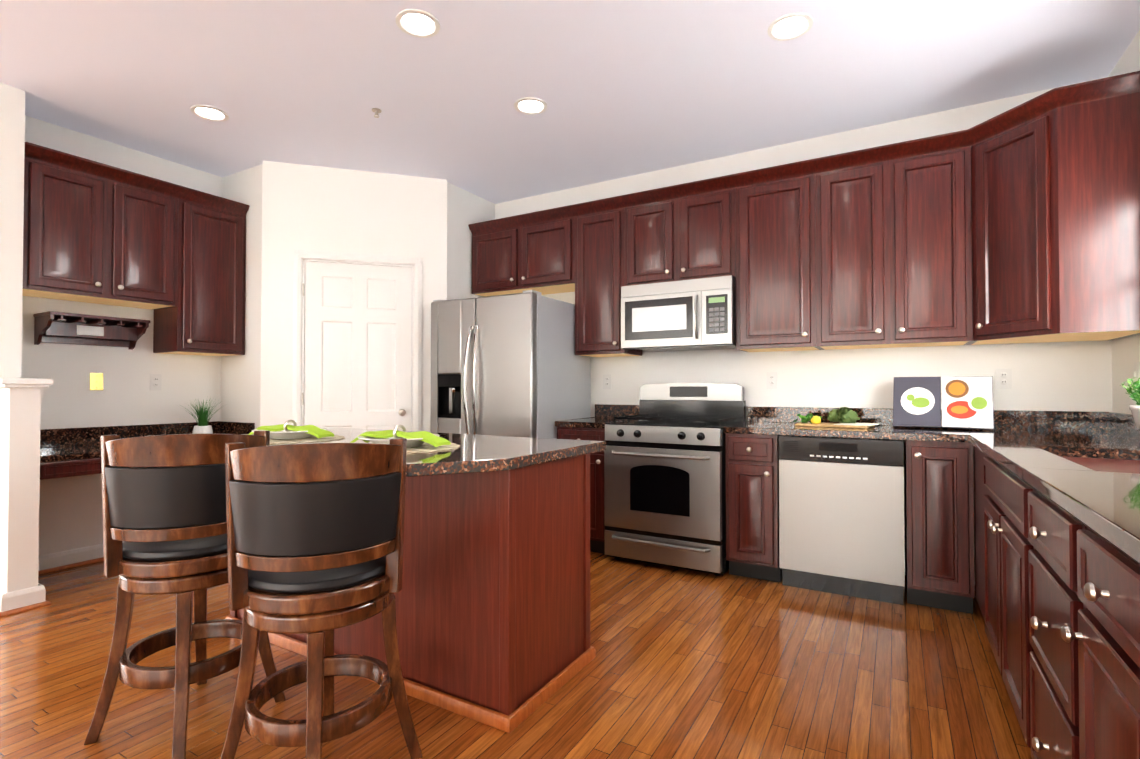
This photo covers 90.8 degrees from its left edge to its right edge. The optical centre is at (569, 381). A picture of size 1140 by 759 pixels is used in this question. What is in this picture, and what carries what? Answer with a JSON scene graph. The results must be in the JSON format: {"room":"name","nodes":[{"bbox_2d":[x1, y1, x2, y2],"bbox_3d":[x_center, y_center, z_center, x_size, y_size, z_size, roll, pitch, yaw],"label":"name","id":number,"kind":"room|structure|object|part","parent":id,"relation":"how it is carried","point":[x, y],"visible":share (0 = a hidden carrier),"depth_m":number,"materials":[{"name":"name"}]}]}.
{"room":"kitchen","nodes":[
{"label":"kitchen","id":0,"kind":"room"},
{"bbox_2d":[0,83,40,592],"bbox_3d":[-4.432,-0.214,3.854,3.720,2.815,0.140,0,-1,30],"label":"wall","id":1,"kind":"structure","parent":0,"point":[20,416],"depth_m":2.95,"materials":[{"name":"white paint"}]},
{"bbox_2d":[0,583,50,617],"bbox_3d":[-4.375,1.139,3.801,3.653,0.108,0.206,0,-1,30],"label":"baseboard","id":2,"kind":"structure","parent":1,"relation":"attached to","point":[19,601],"depth_m":2.89,"materials":[{"name":"white wood"}]},
{"bbox_2d":[0,378,52,387],"bbox_3d":[-2.944,0.010,2.987,0.349,0.048,0.200,0,-1,30],"label":"trim","id":3,"kind":"structure","parent":1,"relation":"on","point":[22,383],"depth_m":2.89,"materials":[{"name":"white wood"}]},
{"bbox_2d":[21,115,222,555],"bbox_3d":[-3.088,-0.213,3.959,0.120,2.815,1.390,0,-1,30],"label":"wall","id":4,"kind":"structure","parent":0,"point":[70,513],"depth_m":3.74,"materials":[{"name":"white paint"}]},
{"bbox_2d":[38,541,123,574],"bbox_3d":[-2.705,1.137,3.716,0.765,0.108,1.387,0,-1,30],"label":"baseboard","id":5,"kind":"structure","parent":4,"relation":"attached to","point":[57,561],"depth_m":3.60,"materials":[{"name":"white"}]},
{"bbox_2d":[33,311,149,349],"bbox_3d":[-3.065,-0.319,3.623,0.254,0.188,0.520,0,-1,30],"label":"shelf","id":6,"kind":"object","parent":4,"relation":"attached to","point":[65,328],"visible":1,"depth_m":3.59,"materials":[{"name":"brown wood"}]},
{"bbox_2d":[90,373,102,389],"bbox_3d":[-3.143,0.002,3.733,0.007,0.116,0.072,0,-1,30],"label":"sticky note","id":7,"kind":"object","parent":4,"relation":"attached to","point":[96,381],"visible":1,"depth_m":3.73,"materials":[{"name":"yellow paper"}]},
{"bbox_2d":[22,157,185,309],"bbox_3d":[-3.016,-0.893,3.588,0.380,0.745,0.799,0,-1,30],"label":"upper cabinet","id":8,"kind":"object","parent":4,"relation":"attached to","point":[176,265],"depth_m":3.48,"materials":[{"name":"brown wood"}]},
{"bbox_2d":[24,142,248,215],"bbox_3d":[-2.765,-1.302,3.717,0.058,0.075,1.262,0,-1,30],"label":"crown molding","id":9,"kind":"structure","parent":8,"relation":"attached to","point":[64,160],"depth_m":3.60,"materials":[{"name":"brown wood"}]},
{"bbox_2d":[40,421,254,479],"bbox_3d":[-2.805,0.423,3.717,0.603,0.243,1.267,0,-1,30],"label":"countertop","id":10,"kind":"structure","parent":4,"relation":"attached to","point":[63,444],"depth_m":3.57,"materials":[{"name":"stone"}]},
{"bbox_3d":[-2.803,0.499,3.714,0.597,0.092,1.264,0,-1,30],"label":"mounted desk drawer","id":11,"kind":"part","parent":10,"relation":"part of","materials":[{"name":"brown wood"}]},
{"bbox_2d":[176,396,223,433],"bbox_3d":[-2.655,0.264,4.066,0.366,0.313,0.335,0,-1,30],"label":"plant","id":12,"kind":"object","parent":10,"relation":"on","point":[202,426],"visible":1,"depth_m":4.05,"materials":[{"name":"green plant"}]},
{"bbox_2d":[150,374,161,389],"bbox_3d":[-2.969,0.006,4.031,0.010,0.116,0.072,0,-1,30],"label":"electrical outlet","id":13,"kind":"object","parent":4,"relation":"attached to","point":[155,381],"visible":1,"depth_m":4.03,"materials":[{"name":"white plastic"}]},
{"bbox_2d":[153,200,245,355],"bbox_3d":[-2.699,-0.730,4.133,0.380,1.055,0.465,0,-1,30],"label":"upper cabinet","id":14,"kind":"object","parent":4,"relation":"attached to","point":[212,322],"depth_m":4.03,"materials":[{"name":"brown wood"}]},
{"bbox_2d":[220,164,262,428],"bbox_3d":[-2.497,-0.207,4.350,0.750,2.815,0.120,0,-1,30],"label":"wall","id":15,"kind":"structure","parent":0,"point":[241,388],"depth_m":4.24,"materials":[{"name":"white paint"}]},
{"bbox_2d":[260,161,446,431],"bbox_3d":[-1.633,-0.207,4.341,1.324,2.815,0.120,0,-1,-17],"label":"wall","id":16,"kind":"structure","parent":0,"point":[317,208],"depth_m":4.25,"materials":[{"name":"white paint"}]},
{"bbox_2d":[301,261,411,430],"bbox_3d":[-1.613,0.145,4.274,0.784,2.084,0.101,0,-1,-17],"label":"pantry door","id":17,"kind":"structure","parent":16,"relation":"in","point":[358,348],"depth_m":4.29,"materials":[{"name":"white wood"}]},
{"bbox_2d":[292,250,421,431],"bbox_3d":[-1.611,0.114,4.298,0.919,2.172,0.068,0,-1,-17],"label":"door frame","id":18,"kind":"structure","parent":16,"relation":"attached to","point":[301,257],"depth_m":4.26,"materials":[{"name":"white wood"}]},
{"bbox_2d":[447,182,494,299],"bbox_3d":[-0.906,-0.201,4.791,0.120,2.815,0.700,0,-1,30],"label":"wall","id":19,"kind":"structure","parent":0,"point":[465,208],"depth_m":4.69,"materials":[{"name":"white paint"}]},
{"bbox_2d":[0,551,1031,758],"bbox_3d":[-2.735,1.193,1.738,8.760,0.060,8.060,0,-1,30],"label":"floor","id":20,"kind":"structure","parent":0,"point":[686,664],"depth_m":2.14,"materials":[{"name":"brown wood"}]},
{"bbox_2d":[84,430,284,758],"bbox_3d":[-1.304,0.666,1.946,0.575,1.000,0.575,0,-1,-27],"label":"bar stool","id":21,"kind":"object","parent":20,"relation":"on","point":[164,508],"visible":0.77,"depth_m":1.75,"materials":[{"name":"brown wood"}]},
{"bbox_2d":[220,438,422,758],"bbox_3d":[-0.732,0.662,1.664,0.575,1.000,0.575,0,-1,-19],"label":"bar stool","id":22,"kind":"object","parent":20,"relation":"on","point":[315,537],"visible":1,"depth_m":1.48,"materials":[{"name":"brown wood"}]},
{"bbox_2d":[225,453,595,732],"bbox_3d":[-0.776,0.737,2.554,1.692,0.875,0.616,0,-1,30],"label":"kitchen island","id":23,"kind":"object","parent":20,"relation":"on","point":[492,598],"visible":0.44,"depth_m":2.05,"materials":[{"name":"brown wood"}]},
{"bbox_2d":[241,428,605,476],"bbox_3d":[-0.838,0.278,2.449,1.740,0.038,0.970,0,-1,30],"label":"island countertop","id":24,"kind":"structure","parent":23,"relation":"on","point":[472,453],"depth_m":2.04,"materials":[{"name":"stone"}]},
{"bbox_2d":[248,419,344,443],"bbox_3d":[-1.257,0.215,2.526,0.460,0.088,0.460,0,-1,30],"label":"placemat","id":25,"kind":"object","parent":24,"relation":"on","point":[284,433],"visible":0.94,"depth_m":2.46,"materials":[{"name":"fabric"}]},
{"bbox_3d":[-1.257,0.234,2.525,0.304,0.039,0.304,0,-1,30],"label":"plate","id":26,"kind":"part","parent":25,"relation":"part of","materials":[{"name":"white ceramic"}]},
{"bbox_2d":[350,424,459,453],"bbox_3d":[-0.657,0.210,2.166,0.460,0.088,0.460,0,-1,30],"label":"placemat","id":27,"kind":"object","parent":24,"relation":"on","point":[421,441],"visible":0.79,"depth_m":2.11,"materials":[{"name":"fabric"}]},
{"bbox_3d":[-0.657,0.229,2.166,0.304,0.039,0.304,0,-1,30],"label":"plate","id":28,"kind":"part","parent":27,"relation":"part of","materials":[{"name":"white ceramic"}]},
{"bbox_2d":[430,290,590,438],"bbox_3d":[-0.460,0.294,4.327,0.920,1.812,0.922,0,-1,30],"label":"fridge","id":29,"kind":"object","parent":20,"relation":"on","point":[563,381],"depth_m":3.98,"materials":[{"name":"silver metal"}]},
{"bbox_3d":[-0.870,0.108,4.160,0.229,0.319,0.065,0,-1,30],"label":"fridge panel","id":30,"kind":"part","parent":29,"relation":"part of","materials":[{"name":"black plastic"}]},
{"bbox_3d":[-0.694,0.035,3.977,0.106,0.870,0.074,0,-1,30],"label":"fridge handle","id":31,"kind":"part","parent":29,"relation":"part of","materials":[{"name":"silver metal"}]},
{"bbox_3d":[-0.638,0.265,4.021,0.920,1.755,0.070,0,-1,30],"label":"fridge door","id":32,"kind":"part","parent":29,"relation":"part of","materials":[{"name":"silver metal"}]},
{"bbox_2d":[557,427,604,553],"bbox_3d":[0.221,0.760,4.143,0.404,0.874,0.658,0,-1,30],"label":"base cabinet","id":33,"kind":"object","parent":20,"relation":"on","point":[597,507],"depth_m":3.84,"materials":[{"name":"brown wood"}]},
{"bbox_2d":[555,404,638,427],"bbox_3d":[0.225,0.251,4.164,0.404,0.143,0.638,0,-1,30],"label":"countertop","id":34,"kind":"structure","parent":33,"relation":"on","point":[604,413],"depth_m":4.35,"materials":[{"name":"stone"}]},
{"bbox_2d":[604,383,745,575],"bbox_3d":[0.713,0.599,3.802,0.775,1.188,0.707,0,-1,30],"label":"range","id":35,"kind":"object","parent":20,"relation":"on","point":[664,482],"visible":1,"depth_m":3.56,"materials":[{"name":"silver metal"}]},
{"bbox_2d":[725,433,781,581],"bbox_3d":[1.212,0.751,3.569,0.300,0.874,0.658,0,-1,30],"label":"base cabinet","id":36,"kind":"object","parent":20,"relation":"on","point":[751,460],"depth_m":3.32,"materials":[{"name":"brown wood"}]},
{"bbox_2d":[724,407,962,441],"bbox_3d":[1.606,0.239,3.361,1.202,0.143,0.641,0,-1,30],"label":"countertop","id":37,"kind":"structure","parent":36,"relation":"on","point":[760,420],"depth_m":3.31,"materials":[{"name":"stone"}]},
{"bbox_2d":[794,407,879,428],"bbox_3d":[1.603,0.212,3.397,0.466,0.120,0.220,-1,-1,38],"label":"cutting board","id":38,"kind":"object","parent":37,"relation":"on","point":[845,417],"visible":1,"depth_m":3.34,"materials":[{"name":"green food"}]},
{"bbox_2d":[893,376,993,429],"bbox_3d":[2.133,0.119,3.231,0.478,0.296,0.193,-1,-1,34],"label":"cookbook","id":39,"kind":"object","parent":37,"relation":"on","point":[967,402],"visible":1,"depth_m":3.20,"materials":[{"name":"grey paper"}]},
{"bbox_2d":[779,435,904,604],"bbox_3d":[1.613,0.751,3.324,0.619,0.870,0.585,0,-1,30],"label":"dishwasher","id":40,"kind":"object","parent":20,"relation":"on","point":[841,516],"visible":1,"depth_m":3.07,"materials":[{"name":"silver metal"}]},
{"bbox_2d":[905,440,974,613],"bbox_3d":[2.020,0.745,3.100,0.287,0.874,0.658,0,-1,30],"label":"base cabinet","id":41,"kind":"object","parent":20,"relation":"on","point":[939,519],"depth_m":2.85,"materials":[{"name":"brown wood"}]},
{"bbox_2d":[1006,478,1062,758],"bbox_3d":[1.441,0.717,1.205,0.708,0.874,0.489,0,-1,30],"label":"base cabinet","id":42,"kind":"object","parent":20,"relation":"on","point":[1026,508],"depth_m":1.60,"materials":[{"name":"brown wood"}]},
{"bbox_2d":[974,446,1139,697],"bbox_3d":[1.796,0.726,1.817,0.708,0.874,0.928,0,-1,30],"label":"base cabinet","id":43,"kind":"object","parent":20,"relation":"on","point":[990,477],"depth_m":2.12,"materials":[{"name":"brown wood"}]},
{"bbox_2d":[963,410,1139,563],"bbox_3d":[1.834,0.217,1.868,0.692,0.143,2.995,0,-1,30],"label":"countertop","id":44,"kind":"structure","parent":43,"relation":"on","point":[1029,448],"depth_m":1.94,"materials":[{"name":"stone"}]},
{"bbox_2d":[1120,378,1139,428],"bbox_3d":[2.389,0.084,2.310,0.183,0.223,0.181,0,-1,30],"label":"potted plant","id":45,"kind":"object","parent":44,"relation":"on","point":[1135,410],"visible":1,"depth_m":2.31,"materials":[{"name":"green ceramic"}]},
{"bbox_2d":[1046,510,1139,758],"bbox_3d":[1.202,0.711,0.793,0.708,0.874,0.463,0,-1,30],"label":"base cabinet","id":46,"kind":"object","parent":20,"relation":"on","point":[1057,592],"depth_m":1.07,"materials":[{"name":"brown wood"}]},
{"bbox_2d":[0,0,1139,203],"bbox_3d":[-2.735,-1.682,1.780,8.760,0.060,8.060,0,-1,30],"label":"ceiling","id":47,"kind":"structure","parent":0,"point":[623,88],"depth_m":2.98,"materials":[{"name":"white paint"}]},
{"bbox_2d":[190,105,228,121],"bbox_3d":[-2.183,-1.624,3.408,0.196,0.008,0.196,0,-1,30],"label":"recessed light","id":48,"kind":"object","parent":47,"relation":"in","point":[206,112],"visible":1,"depth_m":3.40,"materials":[{"name":"white"}]},
{"bbox_2d":[372,108,381,117],"bbox_3d":[-1.161,-1.608,3.375,0.056,0.040,0.055,0,-1,30],"label":"sprinkler","id":49,"kind":"object","parent":47,"relation":"attached to","point":[376,111],"visible":1,"depth_m":3.37,"materials":[{"name":"beige metal"}]},
{"bbox_2d":[396,9,439,37],"bbox_3d":[-0.696,-1.636,2.574,0.196,0.008,0.196,0,-1,30],"label":"recessed light","id":50,"kind":"object","parent":47,"relation":"in","point":[418,23],"visible":1,"depth_m":2.57,"materials":[{"name":"white"}]},
{"bbox_2d":[514,97,546,114],"bbox_3d":[-0.232,-1.625,3.322,0.196,0.008,0.196,0,-1,30],"label":"recessed light","id":51,"kind":"object","parent":47,"relation":"in","point":[530,106],"visible":1,"depth_m":3.32,"materials":[{"name":"white"}]},
{"bbox_2d":[768,12,812,40],"bbox_3d":[1.016,-1.636,2.598,0.196,0.008,0.196,0,-1,30],"label":"recessed light","id":52,"kind":"object","parent":47,"relation":"in","point":[790,26],"visible":1,"depth_m":2.60,"materials":[{"name":"white"}]},
{"bbox_2d":[495,77,1111,574],"bbox_3d":[1.133,-0.211,4.082,4.360,2.815,0.120,0,-1,30],"label":"wall","id":53,"kind":"structure","parent":0,"point":[1075,375],"depth_m":3.64,"materials":[{"name":"white paint"}]},
{"bbox_2d":[472,217,571,296],"bbox_3d":[-0.330,-0.998,4.649,1.010,0.505,0.380,0,-1,30],"label":"upper cabinet","id":54,"kind":"object","parent":53,"relation":"attached to","point":[537,256],"depth_m":4.52,"materials":[{"name":"brown wood"}]},
{"bbox_2d":[468,71,1139,234],"bbox_3d":[0.856,-1.303,3.611,4.105,0.075,0.360,0,-1,30],"label":"crown molding","id":55,"kind":"structure","parent":54,"relation":"attached to","point":[1089,91],"depth_m":3.29,"materials":[{"name":"brown wood"}]},
{"bbox_2d":[568,208,641,356],"bbox_3d":[0.286,-0.728,4.288,0.412,1.055,0.380,0,-1,30],"label":"upper cabinet","id":56,"kind":"object","parent":53,"relation":"attached to","point":[597,282],"depth_m":4.15,"materials":[{"name":"brown wood"}]},
{"bbox_2d":[603,374,610,388],"bbox_3d":[0.296,0.003,4.488,0.072,0.116,0.010,0,-1,30],"label":"electrical outlet","id":57,"kind":"object","parent":53,"relation":"attached to","point":[607,381],"visible":1,"depth_m":4.49,"materials":[{"name":"white plastic"}]},
{"bbox_2d":[624,188,735,285],"bbox_3d":[0.807,-0.970,3.989,0.791,0.580,0.380,0,-1,30],"label":"upper cabinet","id":58,"kind":"object","parent":53,"relation":"attached to","point":[689,237],"depth_m":3.83,"materials":[{"name":"brown wood"}]},
{"bbox_2d":[621,275,735,351],"bbox_3d":[0.787,-0.454,3.948,0.784,0.447,0.457,0,-1,30],"label":"microwave","id":59,"kind":"object","parent":58,"relation":"attached to","point":[691,315],"visible":1,"depth_m":3.78,"materials":[{"name":"silver metal"}]},
{"bbox_2d":[767,372,777,388],"bbox_3d":[1.386,-0.007,3.856,0.072,0.116,0.010,0,-1,30],"label":"electrical outlet","id":60,"kind":"object","parent":53,"relation":"attached to","point":[772,380],"visible":1,"depth_m":3.85,"materials":[{"name":"white plastic"}]},
{"bbox_2d":[736,174,815,351],"bbox_3d":[1.358,-0.737,3.666,0.482,1.055,0.380,0,-1,30],"label":"upper cabinet","id":61,"kind":"object","parent":53,"relation":"attached to","point":[776,220],"depth_m":3.52,"materials":[{"name":"brown wood"}]},
{"bbox_2d":[816,146,972,349],"bbox_3d":[1.903,-0.741,3.350,0.778,1.055,0.380,0,-1,30],"label":"upper cabinet","id":62,"kind":"object","parent":53,"relation":"attached to","point":[876,255],"depth_m":3.20,"materials":[{"name":"brown wood"}]},
{"bbox_2d":[996,368,1011,388],"bbox_3d":[2.484,-0.016,3.219,0.072,0.116,0.010,0,-1,30],"label":"electrical outlet","id":63,"kind":"object","parent":53,"relation":"attached to","point":[1003,378],"visible":1,"depth_m":3.22,"materials":[{"name":"white plastic"}]},
{"bbox_2d":[967,92,1139,344],"bbox_3d":[2.450,-0.748,2.888,0.630,1.056,0.631,0,-1,30],"label":"upper cabinet","id":64,"kind":"object","parent":53,"relation":"attached to","point":[1055,197],"visible":1,"depth_m":2.62,"materials":[{"name":"brown wood"}]},
{"bbox_2d":[1108,30,1139,413],"bbox_3d":[0.950,-0.277,-0.459,0.120,2.815,7.920,0,-1,30],"label":"wall","id":65,"kind":"structure","parent":0,"point":[1125,353],"depth_m":2.81,"materials":[{"name":"white paint"}]},
{"bbox_2d":[1133,362,1139,386],"bbox_3d":[2.687,-0.034,2.669,0.015,0.116,0.072,0,-1,30],"label":"light switch","id":66,"kind":"object","parent":65,"relation":"attached to","point":[1136,374],"visible":0.9,"depth_m":2.66,"materials":[{"name":"white plastic"}]}
]}

